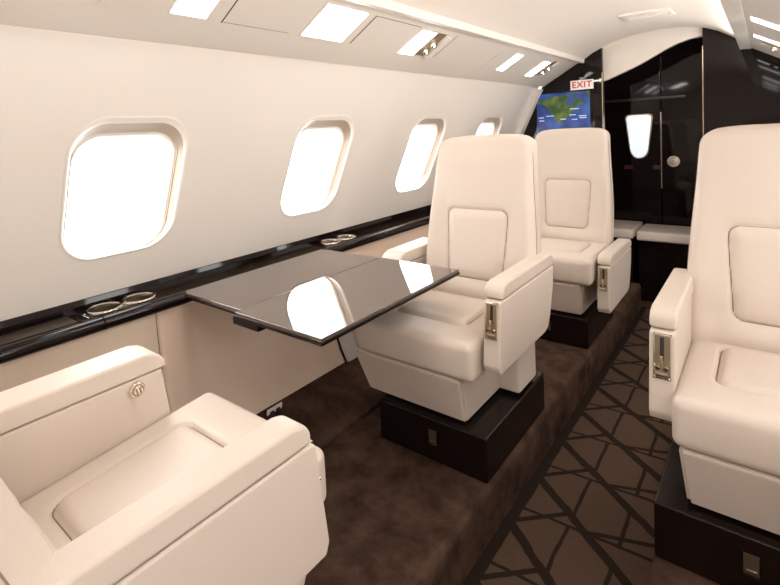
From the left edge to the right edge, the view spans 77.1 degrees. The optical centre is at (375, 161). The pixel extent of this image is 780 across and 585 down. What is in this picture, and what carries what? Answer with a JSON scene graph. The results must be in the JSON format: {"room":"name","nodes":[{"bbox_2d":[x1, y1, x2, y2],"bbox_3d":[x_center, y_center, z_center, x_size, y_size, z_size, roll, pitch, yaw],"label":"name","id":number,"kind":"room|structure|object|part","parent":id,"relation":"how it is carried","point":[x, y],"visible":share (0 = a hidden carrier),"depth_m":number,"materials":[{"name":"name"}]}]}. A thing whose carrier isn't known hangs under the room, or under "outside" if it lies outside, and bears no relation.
{"room":"aircraft cabin","nodes":[
{"label":"aircraft cabin","id":0,"kind":"room"},
{"bbox_2d":[0,224,428,414],"bbox_3d":[-0.502,0.712,1.867,0.217,0.495,5.376,0,4,38],"label":"wall","id":1,"kind":"structure","parent":0,"point":[202,349],"depth_m":1.81,"materials":[{"name":"beige plastic"}]},
{"bbox_2d":[267,402,281,415],"bbox_3d":[-0.392,0.967,1.891,0.014,0.052,0.072,0,4,39],"label":"power outlet","id":2,"kind":"object","parent":1,"relation":"attached to","point":[278,406],"visible":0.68,"depth_m":1.89,"materials":[{"name":"white plastic"}]},
{"bbox_2d":[156,318,354,377],"bbox_3d":[-0.587,0.764,1.940,0.060,0.600,5.375,0,4,39],"label":"wall","id":3,"kind":"structure","parent":0,"point":[338,340],"depth_m":2.39,"materials":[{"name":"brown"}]},
{"bbox_2d":[0,24,538,320],"bbox_3d":[-0.538,0.017,1.827,0.409,0.900,5.375,0,4,39],"label":"wall","id":4,"kind":"structure","parent":0,"point":[242,115],"depth_m":1.72,"materials":[{"name":"beige plastic"}]},
{"bbox_2d":[59,116,188,261],"bbox_3d":[-0.835,0.126,1.600,0.343,0.688,0.612,0,4,39],"label":"window","id":5,"kind":"structure","parent":4,"relation":"in","point":[170,132],"depth_m":1.57,"materials":[{"name":"white plastic"}]},
{"bbox_2d":[0,204,431,363],"bbox_3d":[-0.605,0.441,1.919,0.203,0.079,5.370,0,4,39],"label":"ledge","id":6,"kind":"object","parent":4,"relation":"attached to","point":[28,334],"visible":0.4,"depth_m":1.69,"materials":[{"name":"black wood"}]},
{"bbox_3d":[-1.525,0.580,0.638,0.043,0.044,2.207,0,4,39],"label":"rail","id":7,"kind":"part","parent":6,"relation":"part of","materials":[{"name":"black paint"}]},
{"bbox_2d":[69,314,88,321],"bbox_3d":[-1.596,0.589,0.691,0.133,0.027,2.200,0,4,39],"label":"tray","id":8,"kind":"object","parent":6,"relation":"on","point":[72,317],"depth_m":1.55,"materials":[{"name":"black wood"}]},
{"bbox_2d":[80,291,164,317],"bbox_3d":[-0.834,0.480,1.643,0.128,0.006,0.244,0,4,39],"label":"plate","id":9,"kind":"object","parent":6,"relation":"attached to","point":[157,293],"visible":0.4,"depth_m":1.63,"materials":[{"name":"black wood"}]},
{"bbox_2d":[84,301,122,315],"bbox_3d":[-0.883,0.497,1.595,0.112,0.050,0.112,0,4,39],"label":"cup holder","id":10,"kind":"object","parent":9,"relation":"attached to","point":[102,308],"visible":0.64,"depth_m":1.61,"materials":[{"name":"silver metal"}]},
{"bbox_2d":[90,305,117,311],"bbox_3d":[-0.883,0.502,1.596,0.086,0.040,0.086,0,4,39],"label":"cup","id":11,"kind":"object","parent":10,"relation":"on","point":[95,308],"depth_m":1.62,"materials":[{"name":"metal"}]},
{"bbox_2d":[121,292,156,305],"bbox_3d":[-0.813,0.488,1.683,0.112,0.050,0.112,0,4,39],"label":"cup holder","id":12,"kind":"object","parent":9,"relation":"attached to","point":[136,298],"visible":0.59,"depth_m":1.71,"materials":[{"name":"silver metal"}]},
{"bbox_2d":[126,296,151,301],"bbox_3d":[-0.813,0.493,1.684,0.086,0.040,0.086,0,4,39],"label":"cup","id":13,"kind":"object","parent":12,"relation":"on","point":[128,298],"depth_m":1.71,"materials":[{"name":"metal"}]},
{"bbox_3d":[-0.751,0.483,1.608,0.043,0.044,0.274,0,4,39],"label":"rail","id":14,"kind":"part","parent":6,"relation":"part of","materials":[{"name":"black paint"}]},
{"bbox_2d":[155,245,322,294],"bbox_3d":[-0.506,0.454,2.056,0.133,0.027,0.807,0,4,39],"label":"tray","id":15,"kind":"object","parent":6,"relation":"on","point":[212,276],"depth_m":2.01,"materials":[{"name":"black wood"}]},
{"bbox_2d":[186,249,459,346],"bbox_3d":[-0.189,0.452,1.762,0.709,0.048,0.728,0,4,39],"label":"folding table","id":16,"kind":"object","parent":6,"relation":"attached to","point":[319,297],"visible":0.97,"depth_m":1.65,"materials":[{"name":"brown wood"}]},
{"bbox_3d":[0.446,0.335,3.107,0.043,0.044,2.195,0,4,39],"label":"rail","id":17,"kind":"part","parent":6,"relation":"part of","materials":[{"name":"black paint"}]},
{"bbox_3d":[-0.180,0.399,2.461,0.129,0.006,0.236,0,4,39],"label":"plate","id":18,"kind":"object","parent":6,"relation":"attached to","visible":0},
{"bbox_2d":[319,239,341,245],"bbox_3d":[-0.224,0.415,2.421,0.112,0.050,0.112,0,4,39],"label":"cup holder","id":19,"kind":"object","parent":18,"relation":"attached to","point":[327,242],"visible":0.61,"depth_m":2.44,"materials":[{"name":"silver metal"}]},
{"bbox_2d":[335,234,355,240],"bbox_3d":[-0.153,0.406,2.509,0.112,0.050,0.112,0,4,39],"label":"cup holder","id":20,"kind":"object","parent":18,"relation":"attached to","point":[345,237],"visible":0.56,"depth_m":2.53,"materials":[{"name":"silver metal"}]},
{"bbox_2d":[0,0,576,86],"bbox_3d":[-0.289,-0.457,1.579,0.302,0.179,5.372,0,4,39],"label":"panel","id":21,"kind":"object","parent":4,"relation":"attached to","point":[261,27],"visible":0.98,"depth_m":1.58,"materials":[{"name":"beige plastic"}]},
{"bbox_2d":[167,0,219,20],"bbox_3d":[-0.465,-0.437,1.299,0.142,0.082,0.119,0,4,39],"label":"ceiling light","id":22,"kind":"object","parent":21,"relation":"attached to","point":[194,9],"visible":1,"depth_m":1.32,"materials":[{"name":"beige plastic"}]},
{"bbox_2d":[299,1,370,42],"bbox_3d":[-0.140,-0.479,1.701,0.152,0.088,0.216,0,4,39],"label":"ceiling light","id":23,"kind":"object","parent":21,"relation":"attached to","point":[335,22],"visible":1,"depth_m":1.69,"materials":[{"name":"beige plastic"}]},
{"bbox_2d":[395,28,438,55],"bbox_3d":[0.179,-0.514,2.115,0.148,0.085,0.124,0,4,39],"label":"ceiling light","id":24,"kind":"object","parent":21,"relation":"attached to","point":[422,37],"visible":1,"depth_m":2.11,"materials":[{"name":"beige plastic"}]},
{"bbox_2d":[415,33,451,58],"bbox_3d":[0.260,-0.519,2.201,0.140,0.091,0.089,0,4,39],"label":"air vent","id":25,"kind":"object","parent":21,"relation":"attached to","point":[440,40],"visible":1,"depth_m":2.19,"materials":[{"name":"silver plastic"}]},
{"bbox_2d":[494,53,524,71],"bbox_3d":[0.791,-0.588,2.891,0.148,0.085,0.106,0,4,39],"label":"ceiling light","id":26,"kind":"object","parent":21,"relation":"attached to","point":[517,56],"visible":1,"depth_m":2.88,"materials":[{"name":"beige plastic"}]},
{"bbox_2d":[524,60,550,76],"bbox_3d":[1.077,-0.620,3.261,0.151,0.087,0.123,0,4,39],"label":"ceiling light","id":27,"kind":"object","parent":21,"relation":"attached to","point":[543,64],"visible":1,"depth_m":3.25,"materials":[{"name":"beige plastic"}]},
{"bbox_2d":[536,61,558,75],"bbox_3d":[1.176,-0.637,3.353,0.135,0.083,0.076,0,4,39],"label":"air vent","id":28,"kind":"object","parent":21,"relation":"attached to","point":[548,68],"visible":1,"depth_m":3.34,"materials":[{"name":"silver plastic"}]},
{"bbox_2d":[279,115,354,216],"bbox_3d":[-0.306,0.061,2.262,0.343,0.688,0.612,0,4,39],"label":"window","id":29,"kind":"structure","parent":4,"relation":"in","point":[342,126],"depth_m":2.31,"materials":[{"name":"white plastic"}]},
{"bbox_2d":[395,115,446,193],"bbox_3d":[0.223,-0.005,2.924,0.343,0.688,0.612,0,4,39],"label":"window","id":30,"kind":"structure","parent":4,"relation":"in","point":[437,124],"depth_m":2.99,"materials":[{"name":"white plastic"}]},
{"bbox_2d":[475,115,502,134],"bbox_3d":[0.719,-0.067,3.546,0.343,0.688,0.612,0,4,39],"label":"window","id":31,"kind":"structure","parent":4,"relation":"in","point":[494,122],"depth_m":3.54,"materials":[{"name":"white plastic"}]},
{"bbox_2d":[339,331,357,361],"bbox_3d":[-0.150,0.668,2.307,0.115,0.495,0.096,0,4,39],"label":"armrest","id":32,"kind":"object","parent":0,"point":[348,343],"depth_m":2.29,"materials":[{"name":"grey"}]},
{"bbox_2d":[256,282,640,584],"bbox_3d":[-0.185,1.099,1.652,0.968,0.288,5.375,0,4,39],"label":"floor","id":33,"kind":"structure","parent":0,"point":[395,514],"depth_m":1.64,"materials":[{"name":"brown carpet"}]},
{"bbox_2d":[0,345,328,584],"bbox_3d":[-0.533,0.563,0.895,0.659,1.119,0.821,0,4,39],"label":"seat","id":34,"kind":"object","parent":33,"relation":"on","point":[101,484],"visible":1,"depth_m":0.89,"materials":[{"name":"beige leather"}]},
{"bbox_3d":[-0.648,0.369,0.663,0.482,0.688,0.345,0,4,39],"label":"backrest","id":35,"kind":"part","parent":34,"relation":"part of","materials":[{"name":"beige leather"}]},
{"bbox_3d":[-0.746,0.716,1.072,0.089,0.336,0.596,0,4,39],"label":"arm panel","id":36,"kind":"part","parent":34,"relation":"part of","materials":[{"name":"beige leather"}]},
{"bbox_2d":[20,393,325,549],"bbox_3d":[-0.453,0.711,1.008,0.457,0.131,0.570,0,4,39],"label":"seat cushion","id":37,"kind":"object","parent":34,"relation":"on","point":[72,492],"depth_m":1.07,"materials":[{"name":"beige leather"}]},
{"bbox_3d":[-0.271,0.647,0.746,0.059,0.230,0.505,0,4,39],"label":"arm panel","id":38,"kind":"part","parent":34,"relation":"part of","materials":[{"name":"beige leather"}]},
{"bbox_3d":[-0.460,0.865,1.031,0.460,0.172,0.529,0,4,39],"label":"seat","id":39,"kind":"part","parent":34,"relation":"part of","materials":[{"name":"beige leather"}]},
{"bbox_2d":[355,134,552,483],"bbox_3d":[0.295,0.461,1.932,0.659,1.119,0.650,0,4,39],"label":"seat","id":40,"kind":"object","parent":33,"relation":"on","point":[454,363],"visible":0.9,"depth_m":1.80,"materials":[{"name":"beige leather"}]},
{"bbox_3d":[0.176,0.598,2.227,0.089,0.343,0.354,0,4,39],"label":"arm panel","id":41,"kind":"part","parent":40,"relation":"part of","materials":[{"name":"beige leather"}]},
{"bbox_2d":[357,290,485,382],"bbox_3d":[0.263,0.617,1.878,0.490,0.145,0.502,0,4,39],"label":"seat cushion","id":42,"kind":"object","parent":40,"relation":"on","point":[439,334],"depth_m":1.71,"materials":[{"name":"beige leather"}]},
{"bbox_3d":[0.262,0.776,1.935,0.460,0.172,0.529,0,4,39],"label":"seat","id":43,"kind":"part","parent":40,"relation":"part of","materials":[{"name":"beige leather"}]},
{"bbox_3d":[0.199,0.954,1.698,0.030,0.051,0.012,0,4,39],"label":"latch plate","id":44,"kind":"part","parent":40,"relation":"part of","materials":[{"name":"brown metal"}]},
{"bbox_3d":[0.441,0.233,2.039,0.482,0.688,0.231,0,4,39],"label":"backrest","id":45,"kind":"part","parent":40,"relation":"part of","materials":[{"name":"beige leather"}]},
{"bbox_3d":[0.367,0.501,1.546,0.035,0.109,0.018,0,4,39],"label":"control plate","id":46,"kind":"part","parent":40,"relation":"part of","materials":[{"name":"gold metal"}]},
{"bbox_3d":[0.362,0.510,1.539,0.007,0.027,0.017,0,4,39],"label":"control lever","id":47,"kind":"part","parent":40,"relation":"part of","materials":[{"name":"silver metal"}]},
{"bbox_3d":[0.517,0.536,1.732,0.059,0.230,0.505,0,4,39],"label":"arm panel","id":48,"kind":"part","parent":40,"relation":"part of","materials":[{"name":"beige leather"}]},
{"bbox_2d":[535,128,630,348],"bbox_3d":[1.030,0.372,2.819,0.709,1.119,0.650,0,4,39],"label":"seat","id":49,"kind":"object","parent":33,"relation":"on","point":[591,271],"visible":0.63,"depth_m":2.76,"materials":[{"name":"beige leather"}]},
{"bbox_3d":[1.016,0.686,2.806,0.460,0.172,0.529,0,4,39],"label":"seat","id":50,"kind":"part","parent":49,"relation":"part of","materials":[{"name":"beige leather"}]},
{"bbox_3d":[1.163,0.144,2.936,0.482,0.688,0.231,0,4,39],"label":"backrest","id":51,"kind":"part","parent":49,"relation":"part of","materials":[{"name":"beige leather"}]},
{"bbox_2d":[541,237,610,285],"bbox_3d":[1.017,0.528,2.749,0.490,0.145,0.502,0,4,39],"label":"seat cushion","id":52,"kind":"object","parent":49,"relation":"on","point":[575,259],"depth_m":2.52,"materials":[{"name":"beige leather"}]},
{"bbox_3d":[1.130,0.582,2.427,0.035,0.109,0.018,0,4,39],"label":"control plate","id":53,"kind":"part","parent":49,"relation":"part of","materials":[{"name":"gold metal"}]},
{"bbox_3d":[1.280,0.616,2.614,0.059,0.230,0.505,0,4,39],"label":"arm panel","id":54,"kind":"part","parent":49,"relation":"part of","materials":[{"name":"beige leather"}]},
{"bbox_2d":[390,0,734,58],"bbox_3d":[0.194,-0.614,1.180,0.940,0.180,5.375,0,4,39],"label":"ceiling","id":55,"kind":"structure","parent":0,"point":[579,28],"depth_m":2.54,"materials":[{"name":"beige plastic"}]},
{"bbox_2d":[346,0,583,62],"bbox_3d":[-0.169,-0.527,1.475,0.039,0.033,5.370,0,4,39],"label":"rail","id":56,"kind":"object","parent":55,"relation":"attached to","point":[385,5],"visible":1,"depth_m":2.09,"materials":[{"name":"beige plastic"}]},
{"bbox_2d":[618,8,674,21],"bbox_3d":[1.521,-0.823,2.747,0.250,0.022,0.210,0,4,39],"label":"ceiling vent","id":57,"kind":"object","parent":55,"relation":"in","point":[651,13],"visible":0.92,"depth_m":2.71,"materials":[{"name":"beige plastic"}]},
{"bbox_3d":[1.522,-0.817,2.747,0.200,0.010,0.024,0,4,39],"label":"blade","id":58,"kind":"part","parent":57,"relation":"part of","materials":[{"name":"beige plastic"}]},
{"bbox_2d":[720,0,750,48],"bbox_3d":[0.578,-0.503,0.881,0.060,0.054,5.370,0,4,39],"label":"rail","id":59,"kind":"object","parent":55,"relation":"attached to","point":[733,10],"visible":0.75,"depth_m":2.08,"materials":[{"name":"beige plastic"}]},
{"bbox_2d":[462,300,672,584],"bbox_3d":[0.514,1.227,1.444,1.600,0.030,5.900,0,4,39],"label":"floor","id":60,"kind":"structure","parent":0,"point":[585,515],"depth_m":1.73,"materials":[{"name":"carpet"}]},
{"bbox_2d":[613,220,642,283],"bbox_3d":[1.789,0.740,3.843,0.498,0.530,0.380,0,4,39],"label":"bench","id":61,"kind":"object","parent":60,"relation":"on","point":[627,229],"visible":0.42,"depth_m":3.61,"materials":[{"name":"beige leather"}]},
{"bbox_2d":[614,220,642,238],"bbox_3d":[1.778,0.509,3.829,0.498,0.068,0.380,0,4,39],"label":"cushion","id":62,"kind":"object","parent":61,"relation":"on","point":[627,229],"depth_m":3.61,"materials":[{"name":"beige leather"}]},
{"bbox_2d":[636,224,690,301],"bbox_3d":[2.275,0.745,3.482,0.692,0.515,0.340,0,4,39],"label":"bench","id":63,"kind":"object","parent":60,"relation":"on","point":[662,249],"visible":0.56,"depth_m":3.50,"materials":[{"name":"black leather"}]},
{"bbox_2d":[636,224,690,244],"bbox_3d":[2.264,0.523,3.468,0.692,0.068,0.340,0,4,39],"label":"cushion","id":64,"kind":"object","parent":63,"relation":"on","point":[654,234],"depth_m":3.49,"materials":[{"name":"beige leather"}]},
{"bbox_2d":[523,27,779,139],"bbox_3d":[1.954,0.040,3.344,2.431,1.970,0.084,0,4,39],"label":"wall","id":65,"kind":"structure","parent":0,"point":[742,86],"depth_m":3.09,"materials":[{"name":"black paint"}]},
{"bbox_2d":[515,89,542,134],"bbox_3d":[1.125,-0.168,3.882,0.410,0.780,0.074,0,4,39],"label":"trim","id":66,"kind":"structure","parent":65,"relation":"attached to","point":[531,105],"depth_m":3.78,"materials":[{"name":"beige plastic"}]},
{"bbox_2d":[536,89,591,133],"bbox_3d":[1.407,-0.365,3.678,0.410,0.330,0.014,0,4,39],"label":"wall screen","id":67,"kind":"object","parent":65,"relation":"attached to","point":[563,109],"visible":0.8,"depth_m":3.66,"materials":[{"name":"glass display panel"},{"name":"black plastic"}]},
{"bbox_2d":[570,78,601,89],"bbox_3d":[1.523,-0.561,3.545,0.210,0.068,0.038,0,4,39],"label":"exit sign","id":68,"kind":"object","parent":65,"relation":"attached to","point":[589,83],"visible":1,"depth_m":3.54,"materials":[{"name":"beige plastic"}]},
{"bbox_3d":[1.496,-0.560,3.551,0.160,0.068,0.008,0,4,39],"label":"sign plate","id":69,"kind":"part","parent":68,"relation":"part of","materials":[{"name":"beige plastic"}]},
{"bbox_2d":[601,72,604,128],"bbox_3d":[1.655,-0.043,3.542,0.006,1.200,0.045,0,4,39],"label":"trim","id":70,"kind":"structure","parent":65,"relation":"attached to","point":[602,73],"depth_m":3.51,"materials":[{"name":"gold metal"}]},
{"bbox_2d":[702,46,703,135],"bbox_3d":[2.121,-0.093,3.165,0.006,1.300,0.045,0,4,39],"label":"trim","id":71,"kind":"structure","parent":65,"relation":"attached to","point":[702,46],"depth_m":3.13,"materials":[{"name":"gold metal"}]},
{"bbox_2d":[655,37,702,224],"bbox_3d":[2.266,-0.009,3.735,1.600,1.990,0.040,0,4,39],"label":"wall","id":72,"kind":"structure","parent":0,"point":[693,45],"depth_m":3.62,"materials":[{"name":"black paint"}]},
{"bbox_2d":[604,51,702,226],"bbox_3d":[2.124,0.090,3.781,1.200,1.780,0.070,0,4,39],"label":"door","id":73,"kind":"structure","parent":72,"relation":"in","point":[674,144],"depth_m":3.73,"materials":[{"name":"black paint"}]},
{"bbox_2d":[624,165,631,168],"bbox_3d":[1.998,0.041,3.871,0.056,0.030,0.012,0,4,39],"label":"placard","id":74,"kind":"object","parent":73,"relation":"attached to","point":[625,166],"visible":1,"depth_m":3.87,"materials":[{"name":"red"}]},
{"bbox_3d":[1.928,0.089,3.960,0.670,1.780,0.035,0,4,39],"label":"panel","id":75,"kind":"part","parent":73,"relation":"part of","materials":[{"name":"black paint"}]},
{"bbox_2d":[625,114,652,158],"bbox_3d":[2.046,-0.198,3.804,0.194,0.348,0.018,0,4,39],"label":"window","id":76,"kind":"structure","parent":73,"relation":"attached to","point":[638,126],"depth_m":3.79,"materials":[{"name":"white glass"}]},
{"bbox_3d":[2.061,-0.484,3.767,0.560,0.023,0.012,0,4,39],"label":"rail","id":77,"kind":"part","parent":73,"relation":"part of","materials":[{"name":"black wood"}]},
{"bbox_2d":[653,165,660,168],"bbox_3d":[2.154,0.041,3.747,0.056,0.030,0.012,0,4,39],"label":"placard","id":78,"kind":"object","parent":73,"relation":"attached to","point":[654,166],"visible":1,"depth_m":3.74,"materials":[{"name":"red"}]},
{"bbox_3d":[2.172,-0.089,3.723,0.006,0.580,0.006,0,4,39],"label":"seam trim","id":79,"kind":"part","parent":73,"relation":"part of","materials":[{"name":"silver metal"}]},
{"bbox_3d":[2.230,-0.003,3.665,0.086,0.086,0.035,0,4,39],"label":"knob","id":80,"kind":"part","parent":73,"relation":"part of","materials":[{"name":"silver metal"}]},
{"bbox_3d":[2.400,0.089,3.583,0.522,1.780,0.035,0,4,39],"label":"panel","id":81,"kind":"part","parent":73,"relation":"part of","materials":[{"name":"black paint"}]},
{"bbox_2d":[646,552,720,584],"bbox_3d":[0.865,1.112,0.816,0.808,0.260,5.375,0,4,39],"label":"floor","id":82,"kind":"structure","parent":0,"point":[662,572],"depth_m":1.23,"materials":[{"name":"brown carpet"}]},
{"bbox_2d":[649,123,779,584],"bbox_3d":[1.113,0.459,1.291,0.614,1.119,0.650,0,4,39],"label":"seat","id":83,"kind":"object","parent":82,"relation":"on","point":[714,333],"visible":1,"depth_m":1.28,"materials":[{"name":"beige leather"}]},
{"bbox_3d":[0.733,0.509,1.256,0.007,0.027,0.017,0,4,39],"label":"control lever","id":84,"kind":"part","parent":83,"relation":"part of","materials":[{"name":"silver metal"}]},
{"bbox_3d":[0.739,0.500,1.262,0.035,0.109,0.018,0,4,39],"label":"control plate","id":85,"kind":"part","parent":83,"relation":"part of","materials":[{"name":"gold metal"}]},
{"bbox_3d":[0.887,0.535,1.449,0.059,0.230,0.505,0,4,39],"label":"arm panel","id":86,"kind":"part","parent":83,"relation":"part of","materials":[{"name":"beige leather"}]},
{"bbox_2d":[672,340,779,476],"bbox_3d":[1.062,0.616,1.253,0.467,0.145,0.502,0,4,39],"label":"seat cushion","id":87,"kind":"object","parent":83,"relation":"on","point":[726,393],"depth_m":1.19,"materials":[{"name":"beige leather"}]},
{"bbox_3d":[1.102,0.774,1.277,0.471,0.172,0.529,0,4,39],"label":"seat","id":88,"kind":"part","parent":83,"relation":"part of","materials":[{"name":"beige leather"}]},
{"bbox_3d":[1.204,0.232,1.442,0.482,0.688,0.231,0,4,39],"label":"backrest","id":89,"kind":"part","parent":83,"relation":"part of","materials":[{"name":"beige leather"}]},
{"bbox_3d":[0.890,0.953,1.159,0.030,0.051,0.012,0,4,39],"label":"latch plate","id":90,"kind":"part","parent":83,"relation":"part of","materials":[{"name":"brown metal"}]},
{"bbox_3d":[0.887,0.968,1.157,0.022,0.009,0.007,0,4,39],"label":"latch handle","id":91,"kind":"part","parent":83,"relation":"part of","materials":[{"name":"silver metal"}]},
{"bbox_3d":[1.026,0.016,0.578,0.409,0.900,5.375,0,4,39],"label":"wall","id":92,"kind":"structure","parent":0,"visible":0},
{"bbox_2d":[740,0,779,57],"bbox_3d":[0.727,-0.403,0.774,0.320,0.199,5.372,0,4,39],"label":"panel","id":93,"kind":"object","parent":92,"relation":"attached to","point":[767,10],"visible":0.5,"depth_m":1.93,"materials":[{"name":"beige plastic"}]},
{"bbox_2d":[748,15,779,29],"bbox_3d":[1.570,-0.535,1.928,0.162,0.098,0.116,0,4,39],"label":"ceiling light","id":94,"kind":"object","parent":93,"relation":"attached to","point":[757,20],"visible":1,"depth_m":1.93,"materials":[{"name":"beige plastic"}]},
{"bbox_2d":[752,33,779,45],"bbox_3d":[1.906,-0.577,2.349,0.162,0.098,0.096,0,4,39],"label":"ceiling light","id":95,"kind":"object","parent":93,"relation":"attached to","point":[754,35],"visible":1,"depth_m":2.35,"materials":[{"name":"beige plastic"}]},
{"bbox_2d":[760,41,779,51],"bbox_3d":[2.034,-0.573,2.475,0.143,0.092,0.076,0,4,39],"label":"air vent","id":96,"kind":"object","parent":93,"relation":"attached to","point":[774,48],"visible":1,"depth_m":2.48,"materials":[{"name":"silver plastic"}]}
]}

